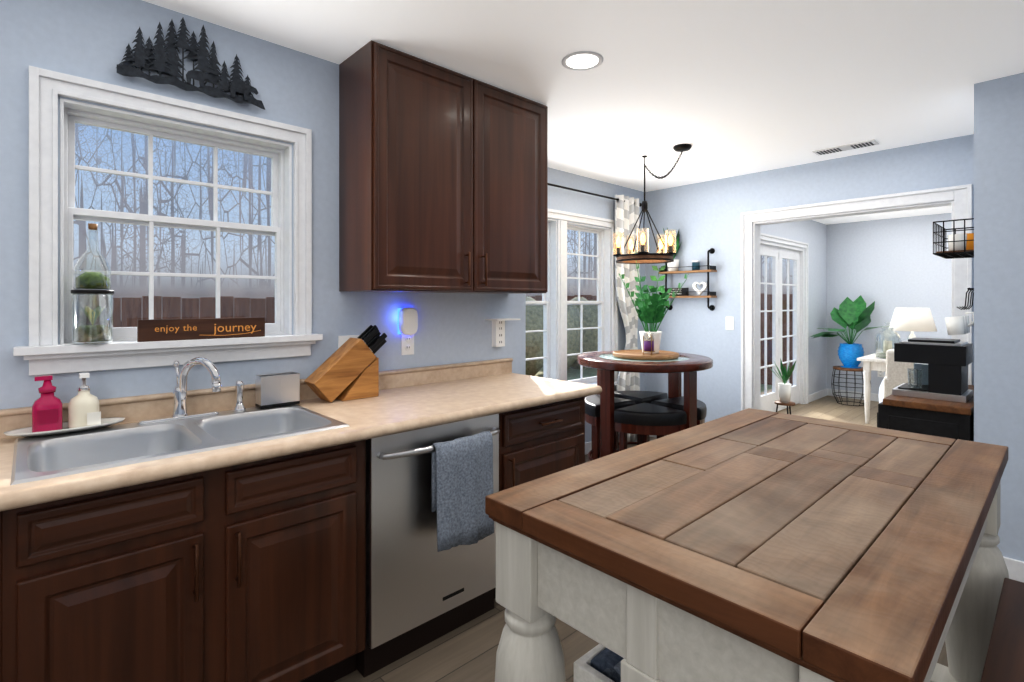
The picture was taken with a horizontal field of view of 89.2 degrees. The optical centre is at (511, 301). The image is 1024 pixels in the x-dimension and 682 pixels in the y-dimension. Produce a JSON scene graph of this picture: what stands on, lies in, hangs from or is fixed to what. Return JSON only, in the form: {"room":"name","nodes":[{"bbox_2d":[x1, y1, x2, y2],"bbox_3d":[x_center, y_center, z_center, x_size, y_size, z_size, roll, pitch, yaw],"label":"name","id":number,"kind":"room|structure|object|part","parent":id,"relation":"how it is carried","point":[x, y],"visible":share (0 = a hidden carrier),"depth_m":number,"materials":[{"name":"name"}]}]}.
{"room":"kitchen","nodes":[
{"label":"kitchen","id":0,"kind":"room"},
{"bbox_2d":[0,0,508,409],"bbox_3d":[-1.938,0.125,1.433,5.120,2.440,0.141,0,0,-43],"label":"wall","id":1,"kind":"structure","parent":0,"point":[90,39],"depth_m":2.02,"materials":[{"name":"paint"}]},
{"bbox_2d":[13,66,322,375],"bbox_3d":[-1.260,-0.258,2.023,0.983,0.996,0.203,0,0,-43],"label":"window","id":2,"kind":"structure","parent":1,"relation":"attached to","point":[44,353],"depth_m":1.94,"materials":[{"name":"paint"}]},
{"bbox_2d":[71,223,113,344],"bbox_3d":[-1.431,-0.060,1.772,0.116,0.408,0.116,0,0,-43],"label":"terrarium","id":3,"kind":"object","parent":2,"relation":"on","point":[92,332],"visible":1,"depth_m":1.75,"materials":[{"name":"clear glass"}]},
{"bbox_2d":[137,317,264,341],"bbox_3d":[-1.173,0.105,1.988,0.425,0.078,0.020,0,0,-43],"label":"sign","id":4,"kind":"object","parent":2,"relation":"on","point":[146,332],"visible":1,"depth_m":1.96,"materials":[{"name":"brown wood"}]},
{"bbox_2d":[155,325,196,333],"bbox_3d":[-1.239,0.102,1.915,0.133,0.031,0.002,0,0,-43],"label":"sign","id":5,"kind":"object","parent":4,"relation":"attached to","point":[176,329],"visible":1,"depth_m":1.91,"materials":[{"name":"orange paint"}]},
{"bbox_2d":[214,324,255,334],"bbox_3d":[-1.093,0.109,2.051,0.154,0.043,0.002,0,0,-43],"label":"sign","id":6,"kind":"object","parent":4,"relation":"attached to","point":[233,328],"visible":1,"depth_m":2.05,"materials":[{"name":"orange paint"}]},
{"bbox_2d":[116,18,264,109],"bbox_3d":[-1.208,-0.928,1.983,0.492,0.280,0.052,0,0,-43],"label":"wall decor","id":7,"kind":"object","parent":1,"relation":"attached to","point":[160,61],"visible":0.94,"depth_m":1.95,"materials":[{"name":"metal"}]},
{"bbox_2d":[0,358,511,436],"bbox_3d":[-1.515,0.386,1.716,4.126,0.089,0.018,0,0,-43],"label":"backsplash","id":8,"kind":"structure","parent":1,"relation":"attached to","point":[182,403],"depth_m":1.99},
{"bbox_2d":[338,335,359,348],"bbox_3d":[-0.756,0.220,2.431,0.115,0.120,0.014,0,0,-43],"label":"outlet","id":9,"kind":"object","parent":1,"relation":"attached to","point":[341,339],"depth_m":2.41,"materials":[{"name":"white plastic"}]},
{"bbox_2d":[398,307,417,354],"bbox_3d":[-0.537,0.149,2.605,0.109,0.235,0.058,0,0,-43],"label":"outlet","id":10,"kind":"object","parent":1,"relation":"attached to","point":[407,323],"depth_m":2.60,"materials":[{"name":"white plastic"}]},
{"bbox_2d":[339,40,547,293],"bbox_3d":[-0.284,-0.569,2.629,1.070,1.048,0.359,0,0,-43],"label":"upper cabinet","id":11,"kind":"object","parent":1,"relation":"attached to","point":[443,179],"visible":1,"depth_m":2.38,"materials":[{"name":"brown wood"}]},
{"bbox_2d":[485,318,519,346],"bbox_3d":[-0.054,0.183,3.019,0.180,0.163,0.110,0,0,-43],"label":"outlet","id":12,"kind":"object","parent":1,"relation":"attached to","point":[498,325],"depth_m":3.03,"materials":[{"name":"white plastic"}]},
{"bbox_2d":[509,294,525,374],"bbox_3d":[-0.219,0.125,3.446,0.140,2.440,0.740,0,0,-43],"label":"wall","id":13,"kind":"structure","parent":0,"point":[517,333],"depth_m":3.18,"materials":[{"name":"paint"}]},
{"bbox_2d":[142,0,1023,224],"bbox_3d":[1.736,-1.145,2.097,11.800,0.100,5.500,0,0,-43],"label":"ceiling","id":14,"kind":"structure","parent":0,"point":[727,88],"depth_m":2.38,"materials":[{"name":"paint"}]},
{"bbox_2d":[561,51,602,70],"bbox_3d":[0.320,-1.092,2.363,0.190,0.006,0.190,0,0,-43],"label":"recessed light","id":15,"kind":"object","parent":14,"relation":"in","point":[582,60],"visible":1,"depth_m":2.35,"materials":[{"name":"paint"}]},
{"bbox_2d":[613,144,691,263],"bbox_3d":[1.064,-0.696,3.862,0.452,0.799,0.602,0,0,-43],"label":"chandelier","id":16,"kind":"object","parent":14,"relation":"hanging from","point":[641,257],"visible":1,"depth_m":3.84,"materials":[{"name":"black metal"}]},
{"bbox_2d":[812,139,878,155],"bbox_3d":[2.368,-1.090,3.692,0.140,0.010,0.380,0,0,-43],"label":"ceiling vent","id":17,"kind":"object","parent":14,"relation":"in","point":[862,144],"visible":1,"depth_m":3.67,"materials":[{"name":"white metal"}]},
{"bbox_2d":[548,167,644,442],"bbox_3d":[0.509,0.125,4.535,2.410,2.440,0.141,0,0,-43],"label":"wall","id":18,"kind":"structure","parent":0,"point":[566,200],"depth_m":4.63,"materials":[{"name":"paint"}]},
{"bbox_2d":[526,209,617,396],"bbox_3d":[0.387,0.044,4.380,1.602,1.592,0.202,0,0,-43],"label":"window","id":19,"kind":"structure","parent":18,"relation":"attached to","point":[554,302],"depth_m":4.45,"materials":[{"name":"paint"}]},
{"bbox_2d":[585,441,591,454],"bbox_3d":[0.335,1.295,4.267,1.790,0.100,0.015,0,0,-43],"label":"baseboard","id":20,"kind":"structure","parent":18,"relation":"in","point":[588,446],"depth_m":4.57,"materials":[{"name":"paint"}]},
{"bbox_2d":[548,183,641,441],"bbox_3d":[0.519,0.170,4.356,1.966,2.290,0.134,0,0,-43],"label":"curtain","id":21,"kind":"object","parent":18,"relation":"hanging from","point":[626,212],"visible":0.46,"depth_m":4.82,"materials":[{"name":"white fabric"}]},
{"bbox_3d":[0.509,-0.930,4.366,1.966,0.060,0.106,0,0,-43],"label":"rod","id":22,"kind":"part","parent":21,"relation":"part of","materials":[{"name":"black metal"}]},
{"bbox_3d":[1.095,0.170,4.860,0.370,2.290,0.085,0,0,-43],"label":"panel","id":23,"kind":"part","parent":21,"relation":"part of","materials":[{"name":"fabric"}]},
{"bbox_2d":[334,389,947,681],"bbox_3d":[1.736,1.395,2.097,11.800,0.100,5.500,0,0,-43],"label":"floor","id":24,"kind":"structure","parent":0,"point":[466,652],"depth_m":2.01,"materials":[{"name":"brown wood"}]},
{"bbox_2d":[8,402,350,568],"bbox_3d":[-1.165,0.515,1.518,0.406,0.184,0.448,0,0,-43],"label":"sink","id":25,"kind":"object","parent":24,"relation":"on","point":[81,491],"depth_m":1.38,"materials":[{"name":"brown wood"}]},
{"bbox_2d":[0,437,19,512],"bbox_3d":[-2.077,0.450,0.748,1.983,0.040,0.668,0,0,-43],"label":"countertop","id":26,"kind":"structure","parent":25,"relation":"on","point":[9,494],"depth_m":1.21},
{"bbox_2d":[4,373,124,436],"bbox_3d":[-1.439,0.329,1.683,0.300,0.185,0.128,0,0,-43],"label":"soap tray","id":27,"kind":"object","parent":26,"relation":"on","point":[84,413],"visible":1,"depth_m":1.65,"materials":[{"name":"white ceramic"}]},
{"bbox_2d":[137,357,246,424],"bbox_3d":[-1.117,0.310,1.854,0.344,0.224,0.180,0,0,-43],"label":"faucet","id":28,"kind":"object","parent":25,"relation":"on","point":[180,415],"depth_m":1.85,"materials":[{"name":"silver metal"}]},
{"bbox_2d":[12,481,367,681],"bbox_3d":[-1.053,0.995,1.737,0.921,0.701,0.616,0,0,-43],"label":"base cabinet","id":29,"kind":"object","parent":24,"relation":"on","point":[216,532],"depth_m":1.51,"materials":[{"name":"brown wood"}]},
{"bbox_2d":[188,401,363,516],"bbox_3d":[-0.840,0.515,1.821,0.414,0.184,0.448,0,0,-43],"label":"base cabinet","id":30,"kind":"object","parent":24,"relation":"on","point":[268,456],"depth_m":1.69,"materials":[{"name":"brown wood"}]},
{"bbox_2d":[364,413,503,674],"bbox_3d":[-0.485,0.909,2.258,0.615,0.873,0.616,0,0,-43],"label":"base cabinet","id":31,"kind":"object","parent":24,"relation":"on","point":[432,538],"depth_m":1.96,"materials":[{"name":"metal"}]},
{"bbox_2d":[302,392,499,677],"bbox_3d":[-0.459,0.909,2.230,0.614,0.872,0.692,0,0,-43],"label":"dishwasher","id":32,"kind":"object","parent":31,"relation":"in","point":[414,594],"depth_m":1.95,"materials":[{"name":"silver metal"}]},
{"bbox_2d":[431,430,494,551],"bbox_3d":[-0.184,0.735,2.013,0.277,0.415,0.071,0,0,-43],"label":"dish towel","id":33,"kind":"object","parent":32,"relation":"hanging from","point":[461,468],"depth_m":1.98,"materials":[{"name":"fabric"}]},
{"bbox_2d":[304,373,599,440],"bbox_3d":[-0.270,0.450,2.433,1.328,0.040,0.668,0,0,-43],"label":"countertop","id":34,"kind":"structure","parent":31,"relation":"on","point":[405,408],"depth_m":2.25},
{"bbox_2d":[255,372,299,408],"bbox_3d":[-0.948,0.358,2.102,0.151,0.126,0.069,0,0,-43],"label":"sink caddy","id":35,"kind":"object","parent":34,"relation":"on","point":[276,390],"visible":1,"depth_m":2.07,"materials":[{"name":"silver metal"}]},
{"bbox_2d":[304,325,386,402],"bbox_3d":[-0.724,0.269,2.299,0.350,0.320,0.110,0,0,-43],"label":"knife block","id":36,"kind":"object","parent":34,"relation":"on","point":[348,369],"visible":1,"depth_m":2.27,"materials":[{"name":"brown wood"}]},
{"bbox_2d":[504,397,584,489],"bbox_3d":[-0.042,0.908,2.680,0.606,0.876,0.616,0,0,-43],"label":"base cabinet","id":37,"kind":"object","parent":24,"relation":"on","point":[544,440],"depth_m":2.44,"materials":[{"name":"brown wood"}]},
{"bbox_2d":[585,391,636,460],"bbox_3d":[0.663,1.045,3.968,0.394,0.600,0.383,0,0,-31],"label":"stools","id":38,"kind":"object","parent":24,"relation":"on","point":[592,402],"depth_m":3.77,"materials":[{"name":"black leather"}]},
{"bbox_2d":[617,391,666,398],"bbox_3d":[1.054,1.044,4.222,0.383,0.599,0.394,0,0,-31],"label":"stools","id":39,"kind":"object","parent":24,"relation":"on","point":[640,394],"depth_m":4.19,"materials":[{"name":"black leather"}]},
{"bbox_2d":[577,250,712,457],"bbox_3d":[0.985,0.480,3.900,0.980,1.729,0.980,0,0,-43],"label":"pub table","id":40,"kind":"object","parent":24,"relation":"on","point":[650,357],"visible":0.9,"depth_m":3.67,"materials":[{"name":"brown wood"}]},
{"bbox_2d":[612,330,679,359],"bbox_3d":[0.999,0.320,3.885,0.480,0.186,0.480,0,0,-43],"label":"tray","id":41,"kind":"object","parent":40,"relation":"on","point":[650,340],"depth_m":3.80,"materials":[{"name":"brown wood"}]},
{"bbox_2d":[618,250,688,334],"bbox_3d":[1.072,-0.065,3.956,0.363,0.638,0.487,0,0,-43],"label":"plant","id":42,"kind":"object","parent":40,"relation":"on","point":[650,313],"depth_m":3.89,"materials":[{"name":"green plant"}]},
{"bbox_2d":[614,399,686,450],"bbox_3d":[0.917,1.044,3.577,0.383,0.599,0.394,0,0,-31],"label":"stools","id":43,"kind":"object","parent":24,"relation":"on","point":[643,415],"depth_m":3.51,"materials":[{"name":"black leather"}]},
{"bbox_2d":[653,395,706,424],"bbox_3d":[1.308,1.045,3.831,0.394,0.600,0.383,0,0,-31],"label":"stools","id":44,"kind":"object","parent":24,"relation":"on","point":[677,401],"depth_m":3.78,"materials":[{"name":"black leather"}]},
{"bbox_2d":[485,408,1008,681],"bbox_3d":[0.697,0.885,1.327,1.386,0.921,0.764,0,0,-43],"label":"island table","id":45,"kind":"object","parent":24,"relation":"on","point":[751,545],"visible":1,"depth_m":1.00,"materials":[{"name":"brown wood"}]},
{"bbox_2d":[768,358,795,413],"bbox_3d":[2.902,0.972,5.547,0.303,0.748,0.357,0,0,-43],"label":"plant","id":46,"kind":"object","parent":24,"relation":"on","point":[784,387],"visible":0.96,"depth_m":5.54,"materials":[{"name":"green plant"}]},
{"bbox_2d":[810,295,887,405],"bbox_3d":[4.425,0.627,6.706,1.021,1.422,0.886,0,0,-43],"label":"potted plant","id":47,"kind":"object","parent":24,"relation":"on","point":[852,315],"visible":0.96,"depth_m":6.78,"materials":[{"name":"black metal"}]},
{"bbox_2d":[857,352,885,423],"bbox_3d":[4.513,0.985,5.754,1.110,0.720,0.920,0,0,-43],"label":"side table","id":48,"kind":"object","parent":24,"relation":"on","point":[872,362],"visible":0.23,"depth_m":5.68,"materials":[{"name":"white wood"}]},
{"bbox_2d":[875,308,936,358],"bbox_3d":[4.343,0.349,5.710,0.610,0.550,0.499,0,0,-43],"label":"table lamp","id":49,"kind":"object","parent":48,"relation":"on","point":[914,319],"visible":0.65,"depth_m":5.63,"materials":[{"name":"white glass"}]},
{"bbox_2d":[878,379,883,402],"bbox_3d":[4.373,1.117,5.883,0.360,0.455,0.360,0,0,-43],"label":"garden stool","id":50,"kind":"object","parent":24,"relation":"on","point":[881,393],"visible":0.06,"depth_m":5.91,"materials":[{"name":"white ceramic"}]},
{"bbox_2d":[884,349,913,397],"bbox_3d":[4.036,0.905,4.953,0.620,0.881,0.701,0,0,-43],"label":"armchair","id":51,"kind":"object","parent":24,"relation":"on","point":[896,374],"visible":0.02,"depth_m":4.94,"materials":[{"name":"fabric"}]},
{"bbox_2d":[877,385,973,440],"bbox_3d":[2.543,0.945,3.127,0.995,0.800,0.432,0,0,-43],"label":"console","id":52,"kind":"object","parent":24,"relation":"on","point":[946,419],"visible":0.29,"depth_m":2.78,"materials":[{"name":"brown wood"}]},
{"bbox_2d":[892,338,972,402],"bbox_3d":[2.464,0.381,3.032,0.400,0.326,0.325,0,0,-43],"label":"coffee maker","id":53,"kind":"object","parent":52,"relation":"on","point":[940,369],"visible":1,"depth_m":2.89,"materials":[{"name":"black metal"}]},
{"bbox_2d":[980,578,1023,681],"bbox_3d":[1.113,1.045,0.940,0.950,0.601,0.378,0,0,-43],"label":"bench","id":54,"kind":"object","parent":24,"relation":"on","point":[1004,661],"visible":1,"depth_m":1.14,"materials":[{"name":"brown wood"}]},
{"bbox_2d":[761,220,826,394],"bbox_3d":[3.148,0.125,6.258,3.840,2.440,0.140,0,0,-43],"label":"wall","id":55,"kind":"structure","parent":0,"point":[812,233],"depth_m":7.10,"materials":[{"name":"paint"}]},
{"bbox_2d":[761,233,808,411],"bbox_3d":[3.252,0.292,6.322,1.633,2.107,0.149,0,0,-43],"label":"door","id":56,"kind":"structure","parent":55,"relation":"attached to","point":[779,252],"depth_m":6.56,"materials":[{"name":"paint"}]},
{"bbox_2d":[809,388,826,401],"bbox_3d":[4.199,1.295,7.132,0.830,0.100,0.015,0,0,-43],"label":"baseboard","id":57,"kind":"structure","parent":55,"relation":"in","point":[817,395],"depth_m":7.11,"materials":[{"name":"paint"}]},
{"bbox_2d":[645,134,973,422],"bbox_3d":[2.258,0.125,4.309,0.120,2.440,2.575,0,0,-43],"label":"wall","id":58,"kind":"structure","parent":0,"point":[888,266],"depth_m":3.99,"materials":[{"name":"paint"}]},
{"bbox_2d":[659,228,716,310],"bbox_3d":[1.587,-0.314,4.775,0.224,0.799,0.521,0,0,-43],"label":"shelf","id":59,"kind":"object","parent":58,"relation":"attached to","point":[672,267],"visible":0.69,"depth_m":4.75,"materials":[{"name":"brown wood"}]},
{"bbox_2d":[726,317,733,329],"bbox_3d":[1.918,0.195,4.575,0.013,0.116,0.072,0,0,-43],"label":"switch plate","id":60,"kind":"object","parent":58,"relation":"attached to","point":[729,323],"visible":1,"depth_m":4.57,"materials":[{"name":"white plastic"}]},
{"bbox_2d":[741,184,971,410],"bbox_3d":[2.554,0.290,3.995,0.186,2.111,1.501,0,0,-43],"label":"door frame","id":61,"kind":"structure","parent":58,"relation":"attached to","point":[958,198],"depth_m":3.90,"materials":[{"name":"paint"}]},
{"bbox_2d":[877,371,883,376],"bbox_3d":[4.934,0.960,6.946,0.008,0.110,0.070,0,0,-43],"label":"outlet","id":62,"kind":"object","parent":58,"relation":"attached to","point":[880,373],"visible":0.81,"depth_m":6.95,"materials":[{"name":"white plastic"}]},
{"bbox_2d":[974,73,1023,561],"bbox_3d":[3.614,0.125,2.088,1.165,2.440,2.525,0,0,-43],"label":"wall","id":63,"kind":"structure","parent":0,"point":[998,261],"depth_m":2.54,"materials":[{"name":"paint"}]},
{"bbox_2d":[933,218,973,290],"bbox_3d":[2.477,-0.244,2.872,0.426,0.370,0.176,0,0,-43],"label":"mug rack","id":64,"kind":"object","parent":63,"relation":"attached to","point":[960,245],"visible":0.65,"depth_m":2.78,"materials":[{"name":"black metal"}]},
{"bbox_2d":[945,290,973,334],"bbox_3d":[2.498,0.056,2.873,0.333,0.257,0.128,0,0,-43],"label":"mugs","id":65,"kind":"object","parent":64,"relation":"hanging from","point":[959,325],"visible":0.85,"depth_m":2.78,"materials":[{"name":"white ceramic"}]},
{"bbox_2d":[1003,556,1023,582],"bbox_3d":[3.183,1.295,1.686,0.015,0.100,2.525,0,0,-43],"label":"baseboard","id":66,"kind":"structure","parent":63,"relation":"attached to","point":[1015,568],"depth_m":2.49,"materials":[{"name":"paint"}]},
{"label":"outside","id":67,"kind":"structure","parent":0,"visible":0},
{"bbox_2d":[73,123,792,338],"bbox_3d":[-4.238,-10.155,10.125,44.381,25.000,31.402,0,0,-43],"label":"trees","id":68,"kind":"object","parent":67,"point":[177,194],"depth_m":21.93,"materials":[{"name":"plant"}]},
{"bbox_2d":[535,340,782,391],"bbox_3d":[-9.131,1.745,17.123,70.000,0.100,31.100,0,0,-43],"label":"lawn","id":69,"kind":"structure","parent":67,"point":[571,372],"depth_m":12.18,"materials":[{"name":"plant"}]},
{"bbox_2d":[75,293,792,385],"bbox_3d":[-0.931,0.760,9.796,36.000,1.870,10.200,0,0,-43],"label":"fence","id":70,"kind":"object","parent":69,"relation":"on","point":[129,313],"depth_m":10.18,"materials":[{"name":"brown wood"}]},
{"bbox_2d":[526,297,597,375],"bbox_3d":[0.198,0.795,11.811,9.360,1.800,1.683,0,0,-43],"label":"hedge","id":71,"kind":"object","parent":69,"relation":"on","point":[588,321],"depth_m":11.81,"materials":[{"name":"plant"}]}
]}

